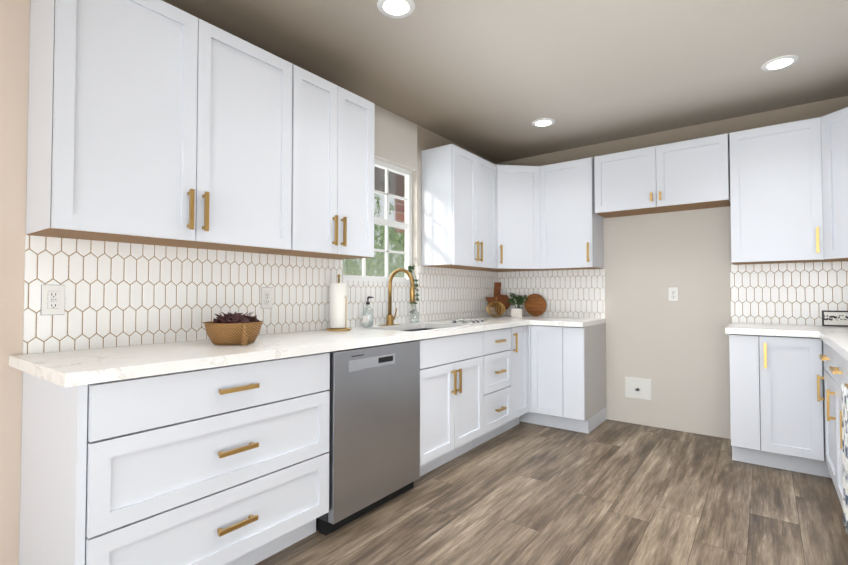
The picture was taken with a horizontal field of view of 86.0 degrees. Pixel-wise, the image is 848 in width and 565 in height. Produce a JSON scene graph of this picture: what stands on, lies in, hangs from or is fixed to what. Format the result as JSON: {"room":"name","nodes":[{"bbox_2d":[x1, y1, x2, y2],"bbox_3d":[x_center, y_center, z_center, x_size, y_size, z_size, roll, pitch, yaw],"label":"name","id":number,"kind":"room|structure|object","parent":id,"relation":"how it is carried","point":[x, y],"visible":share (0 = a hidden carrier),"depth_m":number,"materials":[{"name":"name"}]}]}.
{"room":"kitchen","nodes":[
{"label":"kitchen","id":0,"kind":"room"},
{"bbox_2d":[0,0,496,564],"bbox_3d":[-1.353,-0.072,2.099,0.120,2.540,7.180,-1,-2,37],"label":"wall","id":1,"kind":"structure","parent":0,"point":[14,38],"depth_m":1.73,"materials":[{"name":"beige paint"}]},
{"bbox_2d":[26,0,291,252],"bbox_3d":[-1.097,-0.668,2.053,0.356,0.985,0.988,-1,-2,37],"label":"upper cabinet","id":2,"kind":"object","parent":1,"relation":"attached to","point":[157,122],"visible":1,"depth_m":1.84,"materials":[{"name":"white wood"}]},
{"bbox_2d":[23,235,497,353],"bbox_3d":[-0.379,0.082,3.283,0.008,0.457,3.848,-1,-2,37],"label":"backsplash","id":3,"kind":"structure","parent":1,"relation":"attached to","point":[117,294],"depth_m":2.23,"materials":[{"name":"tile"}]},
{"bbox_2d":[41,285,64,314],"bbox_3d":[-1.474,0.069,1.808,0.010,0.120,0.075,-1,-2,37],"label":"electrical outlet","id":4,"kind":"object","parent":3,"relation":"attached to","point":[52,299],"visible":1,"depth_m":1.80,"materials":[{"name":"white plastic"}]},
{"bbox_2d":[261,287,272,308],"bbox_3d":[-0.891,0.087,2.584,0.010,0.120,0.075,-1,-2,37],"label":"electrical outlet","id":5,"kind":"object","parent":3,"relation":"attached to","point":[266,297],"visible":1,"depth_m":2.58,"materials":[{"name":"white plastic"}]},
{"bbox_2d":[261,64,374,259],"bbox_3d":[-0.611,-0.653,2.699,0.356,0.985,0.620,-1,-2,37],"label":"upper cabinet","id":6,"kind":"object","parent":1,"relation":"attached to","point":[332,187],"visible":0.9,"depth_m":2.57,"materials":[{"name":"white wood"}]},
{"bbox_2d":[422,144,496,269],"bbox_3d":[0.338,-0.613,3.963,0.356,0.963,0.721,-1,-2,37],"label":"upper cabinet","id":7,"kind":"object","parent":1,"relation":"attached to","point":[459,207],"visible":1,"depth_m":3.74,"materials":[{"name":"white wood"}]},
{"bbox_2d":[162,0,847,162],"bbox_3d":[-0.021,-1.405,1.130,3.450,0.080,7.180,-1,-2,37],"label":"ceiling","id":8,"kind":"structure","parent":0,"point":[492,80],"depth_m":2.70,"materials":[{"name":"paint"}]},
{"bbox_2d":[377,0,414,17],"bbox_3d":[-0.135,-1.337,2.201,0.184,0.006,0.184,-1,-2,37],"label":"recessed light","id":9,"kind":"object","parent":8,"relation":"in","point":[396,8],"visible":1,"depth_m":2.21,"materials":[{"name":"white plastic"}]},
{"bbox_2d":[532,118,554,126],"bbox_3d":[0.972,-1.302,3.708,0.184,0.006,0.184,-1,-2,37],"label":"recessed light","id":10,"kind":"object","parent":8,"relation":"in","point":[544,122],"visible":1,"depth_m":3.70,"materials":[{"name":"white plastic"}]},
{"bbox_2d":[761,55,799,70],"bbox_3d":[2.152,-1.324,2.748,0.184,0.006,0.184,-1,-2,37],"label":"recessed light","id":11,"kind":"object","parent":8,"relation":"in","point":[779,63],"visible":1,"depth_m":2.74,"materials":[{"name":"white plastic"}]},
{"bbox_2d":[255,419,847,564],"bbox_3d":[-0.021,1.214,1.069,3.450,0.080,7.180,-1,-2,37],"label":"floor","id":12,"kind":"structure","parent":0,"point":[609,492],"depth_m":2.39,"materials":[{"name":"wood"}]},
{"bbox_2d":[19,352,329,564],"bbox_3d":[-0.976,0.758,1.926,0.660,0.873,0.983,-1,-2,37],"label":"base cabinet","id":13,"kind":"object","parent":12,"relation":"on","point":[225,465],"visible":0.96,"depth_m":1.63,"materials":[{"name":"white wood"}]},
{"bbox_2d":[316,340,419,535],"bbox_3d":[-0.471,0.774,2.589,0.619,0.871,0.674,-1,-2,37],"label":"dishwasher","id":14,"kind":"object","parent":12,"relation":"on","point":[374,432],"visible":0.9,"depth_m":2.34,"materials":[{"name":"silver metal"}]},
{"bbox_2d":[417,331,483,475],"bbox_3d":[-0.036,0.787,3.178,0.660,0.873,0.782,-1,-2,37],"label":"base cabinet","id":15,"kind":"object","parent":12,"relation":"on","point":[451,397],"visible":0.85,"depth_m":2.96,"materials":[{"name":"white wood"}]},
{"bbox_2d":[473,328,511,447],"bbox_3d":[0.337,0.798,3.674,0.660,0.873,0.451,-1,-2,37],"label":"base cabinet","id":16,"kind":"object","parent":12,"relation":"on","point":[497,383],"visible":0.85,"depth_m":3.49,"materials":[{"name":"white wood"}]},
{"bbox_2d":[501,325,527,432],"bbox_3d":[0.576,0.805,3.992,0.660,0.873,0.337,-1,-2,37],"label":"base cabinet","id":17,"kind":"object","parent":12,"relation":"on","point":[519,353],"visible":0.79,"depth_m":3.82,"materials":[{"name":"white wood"}]},
{"bbox_2d":[519,323,605,433],"bbox_3d":[1.033,0.811,4.231,1.104,0.873,0.627,-1,-2,37],"label":"base cabinet","id":18,"kind":"object","parent":12,"relation":"on","point":[566,378],"visible":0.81,"depth_m":3.82,"materials":[{"name":"white wood"}]},
{"bbox_2d":[9,315,536,386],"bbox_3d":[-0.132,0.326,3.072,0.647,0.040,3.897,-1,-2,37],"label":"countertop","id":19,"kind":"structure","parent":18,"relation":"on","point":[70,368],"depth_m":1.85,"materials":[{"name":"stone"}]},
{"bbox_2d":[202,312,262,344],"bbox_3d":[-0.870,0.209,2.105,0.292,0.146,0.256,-1,-2,37],"label":"basket","id":20,"kind":"object","parent":19,"relation":"on","point":[235,328],"visible":1,"depth_m":2.03,"materials":[{"name":"wicker"}]},
{"bbox_2d":[326,274,350,330],"bbox_3d":[-0.538,0.124,2.871,0.156,0.353,0.156,-1,-2,37],"label":"paper towel holder","id":21,"kind":"object","parent":19,"relation":"on","point":[338,319],"visible":1,"depth_m":2.82,"materials":[{"name":"white paper"}]},
{"bbox_2d":[362,296,373,326],"bbox_3d":[-0.385,0.201,3.130,0.077,0.212,0.074,0,-1,17],"label":"soap dispenser","id":22,"kind":"object","parent":19,"relation":"on","point":[367,320],"visible":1,"depth_m":3.10,"materials":[{"name":"clear glass"}]},
{"bbox_2d":[381,268,414,325],"bbox_3d":[-0.172,0.103,3.284,0.260,0.413,0.170,-1,-2,37],"label":"faucet","id":23,"kind":"object","parent":19,"relation":"on","point":[390,318],"visible":1,"depth_m":3.32,"materials":[{"name":"gold metal"}]},
{"bbox_2d":[410,306,418,322],"bbox_3d":[-0.072,0.251,3.556,0.072,0.130,0.072,-1,-2,37],"label":"glass bottle","id":24,"kind":"object","parent":19,"relation":"on","point":[413,320],"visible":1,"depth_m":3.53,"materials":[{"name":"clear glass"}]},
{"bbox_2d":[400,328,434,330],"bbox_3d":[-0.032,0.484,3.170,0.444,0.270,0.714,-1,-2,37],"label":"sink basin","id":25,"kind":"object","parent":19,"relation":"in","point":[419,329],"visible":0.06,"depth_m":3.51,"materials":[{"name":"silver metal"}]},
{"bbox_2d":[451,318,486,322],"bbox_3d":[0.371,0.309,3.685,0.171,0.020,0.340,-1,-2,29],"label":"dish towel","id":26,"kind":"object","parent":19,"relation":"on","point":[467,320],"visible":1,"depth_m":3.59,"materials":[{"name":"white fabric"}]},
{"bbox_2d":[487,297,504,316],"bbox_3d":[0.693,0.238,4.383,0.180,0.193,0.180,-1,-2,37],"label":"pumpkin","id":27,"kind":"object","parent":19,"relation":"on","point":[496,303],"visible":0.98,"depth_m":4.37,"materials":[{"name":"brown wood"}]},
{"bbox_2d":[485,282,510,314],"bbox_3d":[0.744,0.168,4.568,0.300,0.340,0.018,1,6,-25],"label":"cutting board","id":28,"kind":"object","parent":19,"relation":"on","point":[502,299],"visible":0.77,"depth_m":4.56,"materials":[{"name":"brown wood"}]},
{"bbox_2d":[507,293,527,316],"bbox_3d":[0.922,0.218,4.452,0.213,0.238,0.172,-1,-1,22],"label":"potted plant","id":29,"kind":"object","parent":19,"relation":"on","point":[518,310],"visible":1,"depth_m":4.42,"materials":[{"name":"green plant"}]},
{"bbox_2d":[524,294,546,315],"bbox_3d":[1.103,0.224,4.506,0.224,0.224,0.018,-1,8,37],"label":"round cutting board","id":30,"kind":"object","parent":19,"relation":"on","point":[535,305],"visible":0.94,"depth_m":4.49,"materials":[{"name":"brown wood"}]},
{"bbox_2d":[529,316,605,326],"bbox_3d":[1.287,0.348,4.032,0.443,0.040,0.657,-1,-2,37],"label":"countertop","id":31,"kind":"structure","parent":18,"relation":"on","point":[545,321],"depth_m":3.88,"materials":[{"name":"stone"}]},
{"bbox_2d":[729,334,830,477],"bbox_3d":[2.693,0.782,2.964,1.126,0.873,0.660,-1,-2,37],"label":"base cabinet","id":32,"kind":"object","parent":12,"relation":"on","point":[777,412],"visible":0.85,"depth_m":2.93,"materials":[{"name":"white wood"}]},
{"bbox_2d":[725,323,847,360],"bbox_3d":[2.205,0.309,2.342,1.147,0.040,2.257,-1,-2,37],"label":"countertop","id":33,"kind":"structure","parent":32,"relation":"on","point":[834,338],"depth_m":2.91,"materials":[{"name":"stone"}]},
{"bbox_2d":[822,310,847,326],"bbox_3d":[2.970,0.252,3.135,0.340,0.110,0.020,-1,-2,37],"label":"sign","id":34,"kind":"object","parent":33,"relation":"on","point":[835,318],"visible":1,"depth_m":3.19,"materials":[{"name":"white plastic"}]},
{"bbox_2d":[817,341,835,488],"bbox_3d":[2.543,0.768,2.394,0.680,0.873,0.530,-1,-2,37],"label":"base cabinet","id":35,"kind":"object","parent":12,"relation":"on","point":[827,357],"visible":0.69,"depth_m":2.62,"materials":[{"name":"white wood"}]},
{"bbox_2d":[826,350,847,507],"bbox_3d":[2.223,0.758,1.967,0.680,0.873,0.530,-1,-2,37],"label":"base cabinet","id":36,"kind":"object","parent":12,"relation":"on","point":[839,370],"visible":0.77,"depth_m":2.30,"materials":[{"name":"white wood"}]},
{"bbox_2d":[839,383,847,448],"bbox_3d":[1.902,0.749,1.540,0.680,0.873,0.530,-1,-2,37],"label":"base cabinet","id":37,"kind":"object","parent":12,"relation":"on","point":[845,385],"visible":0.32,"depth_m":1.93,"materials":[{"name":"white"}]},
{"bbox_2d":[841,384,847,533],"bbox_3d":[1.556,0.653,1.673,0.015,0.530,0.181,-1,-2,37],"label":"hanging towel","id":38,"kind":"object","parent":37,"relation":"hanging from","point":[844,389],"visible":1,"depth_m":1.67,"materials":[{"name":"white fabric"}]},
{"bbox_2d":[497,96,847,438],"bbox_3d":[2.098,-0.030,3.921,3.210,2.540,0.120,-1,-2,37],"label":"wall","id":39,"kind":"structure","parent":0,"point":[677,353],"depth_m":3.84,"materials":[{"name":"paint"}]},
{"bbox_2d":[473,164,547,271],"bbox_3d":[0.838,-0.602,4.414,0.613,0.963,0.621,-1,-2,37],"label":"upper cabinet","id":40,"kind":"object","parent":39,"relation":"attached to","point":[518,217],"visible":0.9,"depth_m":4.20,"materials":[{"name":"white wood"}]},
{"bbox_2d":[498,269,604,318],"bbox_3d":[1.222,0.110,4.493,1.094,0.457,0.008,-1,-2,37],"label":"backsplash","id":41,"kind":"structure","parent":39,"relation":"attached to","point":[580,293],"depth_m":4.40,"materials":[{"name":"tile"}]},
{"bbox_2d":[540,157,602,269],"bbox_3d":[1.353,-0.607,4.194,0.478,0.963,0.356,-1,-2,37],"label":"upper cabinet","id":42,"kind":"object","parent":39,"relation":"attached to","point":[571,229],"visible":0.98,"depth_m":4.08,"materials":[{"name":"white wood"}]},
{"bbox_2d":[625,377,650,399],"bbox_3d":[1.868,0.927,3.975,0.210,0.180,0.034,-1,-2,37],"label":"outlet box","id":43,"kind":"object","parent":39,"relation":"attached to","point":[638,388],"visible":1,"depth_m":3.98,"materials":[{"name":"white plastic"}]},
{"bbox_2d":[594,133,729,217],"bbox_3d":[1.944,-0.850,3.755,0.966,0.497,0.356,-1,-2,37],"label":"upper cabinet","id":44,"kind":"object","parent":39,"relation":"attached to","point":[693,174],"visible":1,"depth_m":3.62,"materials":[{"name":"white wood"}]},
{"bbox_2d":[668,287,677,300],"bbox_3d":[2.102,0.098,3.834,0.075,0.120,0.010,-1,-2,37],"label":"electrical outlet","id":45,"kind":"object","parent":39,"relation":"attached to","point":[672,293],"visible":1,"depth_m":3.83,"materials":[{"name":"white plastic"}]},
{"bbox_2d":[729,117,823,264],"bbox_3d":[2.541,-0.628,3.302,0.514,0.963,0.356,-1,-2,37],"label":"upper cabinet","id":46,"kind":"object","parent":39,"relation":"attached to","point":[776,203],"visible":1,"depth_m":3.19,"materials":[{"name":"white wood"}]},
{"bbox_2d":[730,261,847,325],"bbox_3d":[2.878,0.081,3.251,1.138,0.457,0.008,-1,-2,37],"label":"backsplash","id":47,"kind":"structure","parent":39,"relation":"attached to","point":[807,293],"depth_m":3.38,"materials":[{"name":"tile"}]},
{"bbox_2d":[820,107,847,261],"bbox_3d":[2.910,-0.638,2.858,0.613,0.963,0.621,-1,-2,37],"label":"upper cabinet","id":48,"kind":"object","parent":39,"relation":"attached to","point":[834,133],"visible":0.95,"depth_m":2.96,"materials":[{"name":"white wood"}]},
{"label":"outside","id":49,"kind":"structure","parent":0,"visible":0},
{"bbox_2d":[342,166,404,277],"bbox_3d":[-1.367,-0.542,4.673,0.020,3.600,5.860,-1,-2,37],"label":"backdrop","id":50,"kind":"structure","parent":49,"point":[395,242],"depth_m":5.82,"materials":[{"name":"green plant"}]},
{"bbox_3d":[-0.353,0.611,3.415,0.120,1.235,0.830,-1,-2,37],"label":"wall","id":51,"kind":"structure","parent":0,"visible":0},
{"bbox_2d":[343,159,417,282],"bbox_3d":[-0.340,-0.469,3.430,0.112,0.925,0.830,-1,-2,37],"label":"window","id":52,"kind":"structure","parent":51,"relation":"in","point":[406,226],"depth_m":3.58,"materials":[{"name":"white wood"}]},
{"bbox_2d":[405,263,418,313],"bbox_3d":[-0.102,0.049,3.632,0.122,0.415,0.110,-1,-2,37],"label":"potted plant","id":53,"kind":"object","parent":52,"relation":"on","point":[410,267],"visible":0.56,"depth_m":3.63,"materials":[{"name":"green plant"}]}
]}

